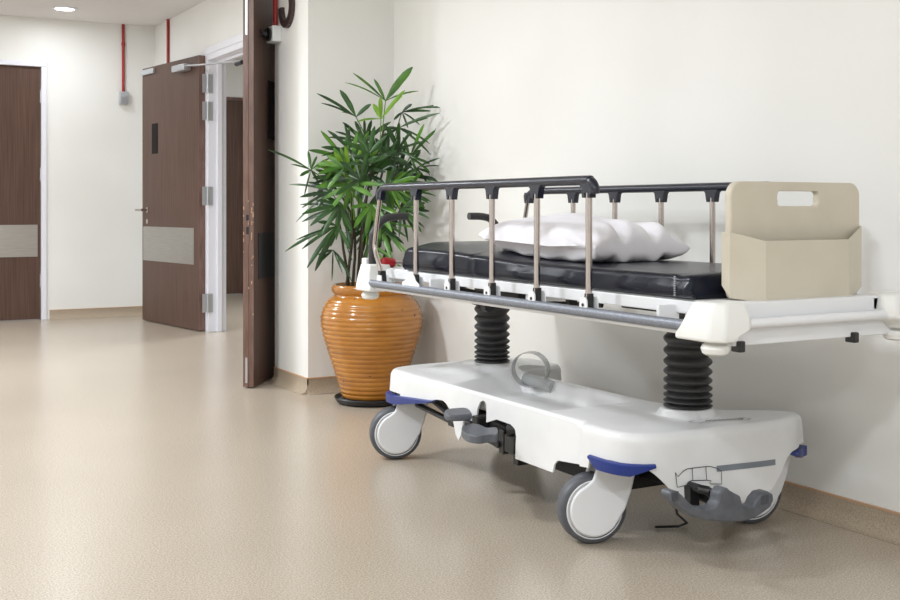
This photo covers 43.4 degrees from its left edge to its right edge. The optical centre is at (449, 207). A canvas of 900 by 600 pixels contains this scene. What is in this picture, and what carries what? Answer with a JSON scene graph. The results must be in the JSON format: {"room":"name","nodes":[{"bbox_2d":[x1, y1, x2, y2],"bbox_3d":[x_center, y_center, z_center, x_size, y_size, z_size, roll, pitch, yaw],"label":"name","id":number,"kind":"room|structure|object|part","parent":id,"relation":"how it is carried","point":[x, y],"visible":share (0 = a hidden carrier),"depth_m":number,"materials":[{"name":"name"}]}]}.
{"room":"hospital interior","nodes":[
{"label":"hospital interior","id":0,"kind":"room"},
{"bbox_2d":[0,15,154,318],"bbox_3d":[-5.056,-0.350,9.405,5.470,2.700,0.150,0,0,-30],"label":"wall","id":1,"kind":"structure","parent":0,"point":[94,141],"depth_m":10.32,"materials":[{"name":"paint"}]},
{"bbox_2d":[0,60,46,320],"bbox_3d":[-4.106,-0.152,9.934,1.045,2.305,0.165,0,0,-30],"label":"door","id":2,"kind":"structure","parent":1,"relation":"in","point":[23,84],"depth_m":10.05,"materials":[{"name":"brown wood"}]},
{"bbox_3d":[-4.070,0.292,9.898,0.872,0.285,0.004,0,0,-30],"label":"kick plate","id":3,"kind":"part","parent":2,"relation":"part of","materials":[{"name":"metal"}]},
{"bbox_2d":[49,307,141,319],"bbox_3d":[-3.172,0.961,10.360,0.950,0.078,0.045,0,0,-30],"label":"baseboard","id":4,"kind":"structure","parent":1,"relation":"attached to","point":[127,311],"depth_m":10.33,"materials":[{"name":"plastic"}]},
{"bbox_2d":[49,306,141,310],"bbox_3d":[-3.181,0.918,10.375,0.950,0.006,0.008,0,0,-30],"label":"trim","id":5,"kind":"structure","parent":1,"relation":"attached to","point":[130,306],"depth_m":10.33,"materials":[{"name":"beige"}]},
{"bbox_2d":[119,24,128,104],"bbox_3d":[-3.013,-1.327,10.440,0.086,0.745,0.068,0,0,-30],"label":"magnet","id":6,"kind":"object","parent":1,"relation":"attached to","point":[123,96],"visible":1,"depth_m":10.44,"materials":[{"name":"red"}]},
{"bbox_2d":[0,0,242,60],"bbox_3d":[-0.681,-1.750,5.159,9.100,0.100,15.850,0,0,-30],"label":"ceiling","id":7,"kind":"structure","parent":0,"point":[151,13],"depth_m":9.73,"materials":[{"name":"paint"}]},
{"bbox_2d":[52,6,77,10],"bbox_3d":[-3.278,-1.694,9.613,0.210,0.010,0.210,0,0,-30],"label":"recessed light","id":8,"kind":"object","parent":7,"relation":"in","point":[60,8],"visible":1,"depth_m":9.58,"materials":[{"name":"white paint"}]},
{"bbox_2d":[55,8,73,10],"bbox_3d":[-3.278,-1.692,9.613,0.154,0.001,0.154,0,0,-30],"label":"diffuser","id":9,"kind":"object","parent":8,"relation":"attached to","point":[60,9],"depth_m":9.63,"materials":[{"name":"white plastic"}]},
{"bbox_2d":[226,63,242,97],"bbox_3d":[-0.553,-0.350,10.432,3.680,2.700,6.700,0,0,-30],"label":"wall","id":10,"kind":"structure","parent":0,"point":[234,74],"depth_m":13.07,"materials":[{"name":"paint"}]},
{"bbox_2d":[226,97,242,293],"bbox_3d":[-2.872,-0.140,12.903,1.120,2.280,0.115,0,0,-30],"label":"door","id":11,"kind":"structure","parent":10,"relation":"in","point":[234,105],"depth_m":13.09,"materials":[{"name":"brown wood"}]},
{"bbox_2d":[275,0,393,377],"bbox_3d":[-0.597,-0.350,6.465,0.667,2.700,0.500,0,0,-30],"label":"wall","id":12,"kind":"structure","parent":0,"point":[326,42],"depth_m":6.22,"materials":[{"name":"paint"}]},
{"bbox_2d":[243,0,274,386],"bbox_3d":[-1.054,-0.134,6.766,0.064,2.252,1.022,0,0,7],"label":"door","id":13,"kind":"structure","parent":12,"relation":"in","point":[258,55],"depth_m":6.33,"materials":[{"name":"brown wood"}]},
{"bbox_3d":[-1.024,0.270,6.770,0.003,0.260,0.847,0,0,7],"label":"kick plate","id":14,"kind":"part","parent":13,"relation":"part of","materials":[{"name":"black metal"}]},
{"bbox_3d":[-1.014,-0.570,6.844,0.004,0.340,0.617,0,0,7],"label":"vision panel","id":15,"kind":"part","parent":13,"relation":"part of","materials":[{"name":"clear glass"}]},
{"bbox_2d":[260,0,281,43],"bbox_3d":[-1.034,-1.323,6.436,0.122,0.755,0.110,0,0,-30],"label":"magnet","id":16,"kind":"object","parent":12,"relation":"attached to","point":[273,34],"visible":0.9,"depth_m":6.41,"materials":[{"name":"white plastic"}]},
{"bbox_2d":[278,0,294,27],"bbox_3d":[-0.914,-1.210,6.326,0.022,0.403,0.204,0,0,-30],"label":"hook","id":17,"kind":"object","parent":12,"relation":"attached to","point":[285,22],"depth_m":6.29,"materials":[{"name":"brown"}]},
{"bbox_2d":[268,367,307,393],"bbox_3d":[-0.906,0.961,6.287,0.045,0.078,0.506,0,0,-30],"label":"baseboard","id":18,"kind":"object","parent":12,"relation":"attached to","point":[291,382],"visible":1,"depth_m":6.28,"materials":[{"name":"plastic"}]},
{"bbox_2d":[307,376,335,378],"bbox_3d":[-0.540,0.918,6.206,0.523,0.006,0.008,0,0,-30],"label":"trim","id":19,"kind":"structure","parent":12,"relation":"attached to","point":[326,376],"depth_m":6.11,"materials":[{"name":"beige"}]},
{"bbox_2d":[307,377,340,394],"bbox_3d":[-0.531,0.961,6.190,0.523,0.078,0.045,0,0,-30],"label":"baseboard","id":20,"kind":"structure","parent":12,"relation":"attached to","point":[322,385],"depth_m":6.11,"materials":[{"name":"plastic"}]},
{"bbox_2d":[0,293,899,599],"bbox_3d":[-0.681,1.050,5.159,9.100,0.100,15.850,0,0,-30],"label":"floor","id":21,"kind":"structure","parent":0,"point":[137,460],"depth_m":3.73,"materials":[{"name":"plastic"}]},
{"bbox_2d":[268,67,439,406],"bbox_3d":[-0.470,0.136,5.816,0.855,1.728,0.578,0,0,8],"label":"potted palm","id":22,"kind":"object","parent":21,"relation":"on","point":[365,340],"visible":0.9,"depth_m":5.68,"materials":[{"name":"leaf"},{"name":"glazed ceramic"},{"name":"brown cane"}]},
{"bbox_2d":[320,282,422,400],"bbox_3d":[-0.404,0.680,5.827,0.527,0.579,0.527,0,0,-30],"label":"pot","id":23,"kind":"object","parent":22,"relation":"attached to","point":[365,340],"depth_m":5.64,"materials":[{"name":"orange ceramic"}]},
{"bbox_2d":[356,175,899,542],"bbox_3d":[0.470,0.453,3.822,0.900,1.094,2.113,0,0,-30],"label":"stretcher","id":24,"kind":"object","parent":21,"relation":"on","point":[790,273],"visible":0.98,"depth_m":3.35,"materials":[{"name":"white plastic"}]},
{"bbox_2d":[362,258,368,263],"bbox_3d":[-0.326,0.220,4.527,0.045,0.040,0.040,0,0,-30],"label":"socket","id":25,"kind":"object","parent":24,"relation":"attached to","point":[364,260],"depth_m":4.50,"materials":[{"name":"white plastic"}]},
{"bbox_3d":[-0.318,0.344,4.509,0.072,0.041,0.072,0,0,-30],"label":"bumper knob","id":26,"kind":"part","parent":24,"relation":"part of","materials":[{"name":"white plastic"}]},
{"bbox_3d":[-0.280,0.104,4.411,0.018,0.313,0.080,0,0,-30],"label":"rail post","id":27,"kind":"part","parent":24,"relation":"part of","materials":[{"name":"silver metal"}]},
{"bbox_3d":[-0.248,0.122,4.526,0.171,0.206,0.031,0,0,-30],"label":"push handle","id":28,"kind":"part","parent":24,"relation":"part of","materials":[{"name":"grey rubber"}]},
{"bbox_3d":[-0.143,0.272,4.125,0.005,0.067,0.139,0,0,-30],"label":"lock plate","id":29,"kind":"part","parent":24,"relation":"part of","materials":[{"name":"white plastic"}]},
{"bbox_3d":[-0.124,0.105,4.136,0.019,0.300,0.019,0,0,-30],"label":"rail post","id":30,"kind":"part","parent":24,"relation":"part of","materials":[{"name":"silver metal"}]},
{"bbox_3d":[0.007,0.105,3.904,0.019,0.300,0.019,0,0,-30],"label":"rail post","id":31,"kind":"part","parent":24,"relation":"part of","materials":[{"name":"silver metal"}]},
{"bbox_3d":[0.153,0.122,4.753,0.171,0.206,0.031,0,0,-30],"label":"push handle","id":32,"kind":"part","parent":24,"relation":"part of","materials":[{"name":"black plastic"}]},
{"bbox_3d":[0.067,-0.061,3.798,0.028,0.065,1.415,0,0,-30],"label":"rail","id":33,"kind":"part","parent":24,"relation":"part of","materials":[{"name":"black plastic"}]},
{"bbox_3d":[0.137,0.105,3.675,0.019,0.300,0.019,0,0,-30],"label":"rail post","id":34,"kind":"part","parent":24,"relation":"part of","materials":[{"name":"silver metal"}]},
{"bbox_3d":[0.320,0.104,4.751,0.018,0.313,0.080,0,0,-30],"label":"rail post","id":35,"kind":"part","parent":24,"relation":"part of","materials":[{"name":"silver metal"}]},
{"bbox_3d":[0.266,0.105,3.447,0.019,0.300,0.019,0,0,-30],"label":"rail post","id":36,"kind":"part","parent":24,"relation":"part of","materials":[{"name":"silver metal"}]},
{"bbox_2d":[402,241,726,298],"bbox_3d":[0.458,0.184,3.757,0.556,0.106,1.642,0,0,-30],"label":"mattress","id":37,"kind":"object","parent":24,"relation":"on","point":[667,278],"visible":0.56,"depth_m":3.42,"materials":[{"name":"black leather"}]},
{"bbox_2d":[478,213,689,261],"bbox_3d":[0.427,0.093,3.825,0.452,0.152,0.765,0,0,-30],"label":"pillow","id":38,"kind":"object","parent":37,"relation":"on","point":[562,236],"visible":0.88,"depth_m":3.59,"materials":[{"name":"white fabric"}]},
{"bbox_3d":[0.486,0.105,4.458,0.019,0.300,0.019,0,0,-30],"label":"rail post","id":39,"kind":"part","parent":24,"relation":"part of","materials":[{"name":"silver metal"}]},
{"bbox_3d":[0.396,0.105,3.218,0.019,0.300,0.019,0,0,-30],"label":"rail post","id":40,"kind":"part","parent":24,"relation":"part of","materials":[{"name":"silver metal"}]},
{"bbox_3d":[0.617,0.105,4.227,0.019,0.300,0.019,0,0,-30],"label":"rail post","id":41,"kind":"part","parent":24,"relation":"part of","materials":[{"name":"silver metal"}]},
{"bbox_3d":[0.438,0.291,3.822,0.670,0.108,2.020,0,0,-30],"label":"litter frame","id":42,"kind":"part","parent":24,"relation":"part of","materials":[{"name":"white plastic"}]},
{"bbox_3d":[0.668,-0.052,4.138,0.028,0.065,1.415,0,0,-30],"label":"rail","id":43,"kind":"part","parent":24,"relation":"part of","materials":[{"name":"black plastic"}]},
{"bbox_3d":[0.747,0.105,3.997,0.019,0.300,0.019,0,0,-30],"label":"rail post","id":44,"kind":"part","parent":24,"relation":"part of","materials":[{"name":"silver metal"}]},
{"bbox_3d":[0.688,0.820,3.274,0.084,0.080,0.225,0,0,-30],"label":"pedal lever","id":45,"kind":"part","parent":24,"relation":"part of","materials":[{"name":"black plastic"}]},
{"bbox_2d":[675,466,721,487],"bbox_3d":[0.716,0.774,3.250,0.166,0.059,0.014,0,0,-30],"label":"print","id":46,"kind":"object","parent":24,"relation":"on","point":[685,476],"depth_m":3.25,"materials":[{"name":"grey"}]},
{"bbox_3d":[0.876,0.105,3.770,0.019,0.300,0.019,0,0,-30],"label":"rail post","id":47,"kind":"part","parent":24,"relation":"part of","materials":[{"name":"silver metal"}]},
{"bbox_3d":[0.655,0.344,2.790,0.072,0.041,0.072,0,0,-30],"label":"bumper knob","id":48,"kind":"part","parent":24,"relation":"part of","materials":[{"name":"white plastic"}]},
{"bbox_2d":[717,459,775,471],"bbox_3d":[0.877,0.760,3.337,0.236,0.024,0.003,0,0,-30],"label":"print","id":49,"kind":"object","parent":24,"relation":"attached to","point":[723,465],"depth_m":3.34,"materials":[{"name":"grey"}]},
{"bbox_3d":[0.931,0.090,3.052,0.483,0.320,0.024,0,0,-30],"label":"footboard","id":50,"kind":"part","parent":24,"relation":"part of","materials":[{"name":"beige plastic"}]},
{"bbox_3d":[1.229,0.344,3.115,0.072,0.041,0.072,0,0,-30],"label":"bumper knob","id":51,"kind":"part","parent":24,"relation":"part of","materials":[{"name":"white plastic"}]},
{"bbox_2d":[155,0,899,511],"bbox_3d":[0.659,-0.350,4.741,0.180,2.700,13.600,0,0,-30],"label":"wall","id":52,"kind":"structure","parent":0,"point":[615,92],"depth_m":4.30,"materials":[{"name":"paint"}]},
{"bbox_2d":[166,19,168,62],"bbox_3d":[-2.541,-1.375,10.180,0.025,0.650,0.026,0,0,-30],"label":"conduit pipe","id":53,"kind":"object","parent":52,"relation":"attached to","point":[167,20],"visible":0.66,"depth_m":10.17,"materials":[{"name":"red metal"}]},
{"bbox_2d":[135,33,242,331],"bbox_3d":[-1.748,-0.150,8.739,0.390,2.300,3.303,0,0,-34],"label":"door","id":54,"kind":"structure","parent":52,"relation":"in","point":[183,210],"depth_m":9.31,"materials":[{"name":"brown wood"}]},
{"bbox_3d":[-2.722,0.066,9.979,0.064,0.148,0.156,0,0,-38],"label":"lever handle","id":55,"kind":"part","parent":54,"relation":"part of","materials":[{"name":"silver metal"}]},
{"bbox_3d":[-2.567,-0.604,9.827,0.002,0.263,0.130,0,0,-38],"label":"vision panel","id":56,"kind":"part","parent":54,"relation":"part of","materials":[{"name":"grey glass"}]},
{"bbox_3d":[-2.403,0.312,9.614,0.003,0.299,1.043,0,0,-38],"label":"kick plate","id":57,"kind":"part","parent":54,"relation":"part of","materials":[{"name":"metal"}]},
{"bbox_3d":[-1.399,-0.150,8.287,0.152,2.300,2.180,0,0,-30],"label":"frame","id":58,"kind":"part","parent":54,"relation":"part of","materials":[{"name":"white paint"}]},
{"bbox_2d":[777,481,899,545],"bbox_3d":[1.778,0.961,2.599,0.045,0.078,8.570,0,0,-30],"label":"baseboard","id":59,"kind":"structure","parent":52,"relation":"attached to","point":[865,520],"depth_m":3.57,"materials":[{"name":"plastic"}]}
]}

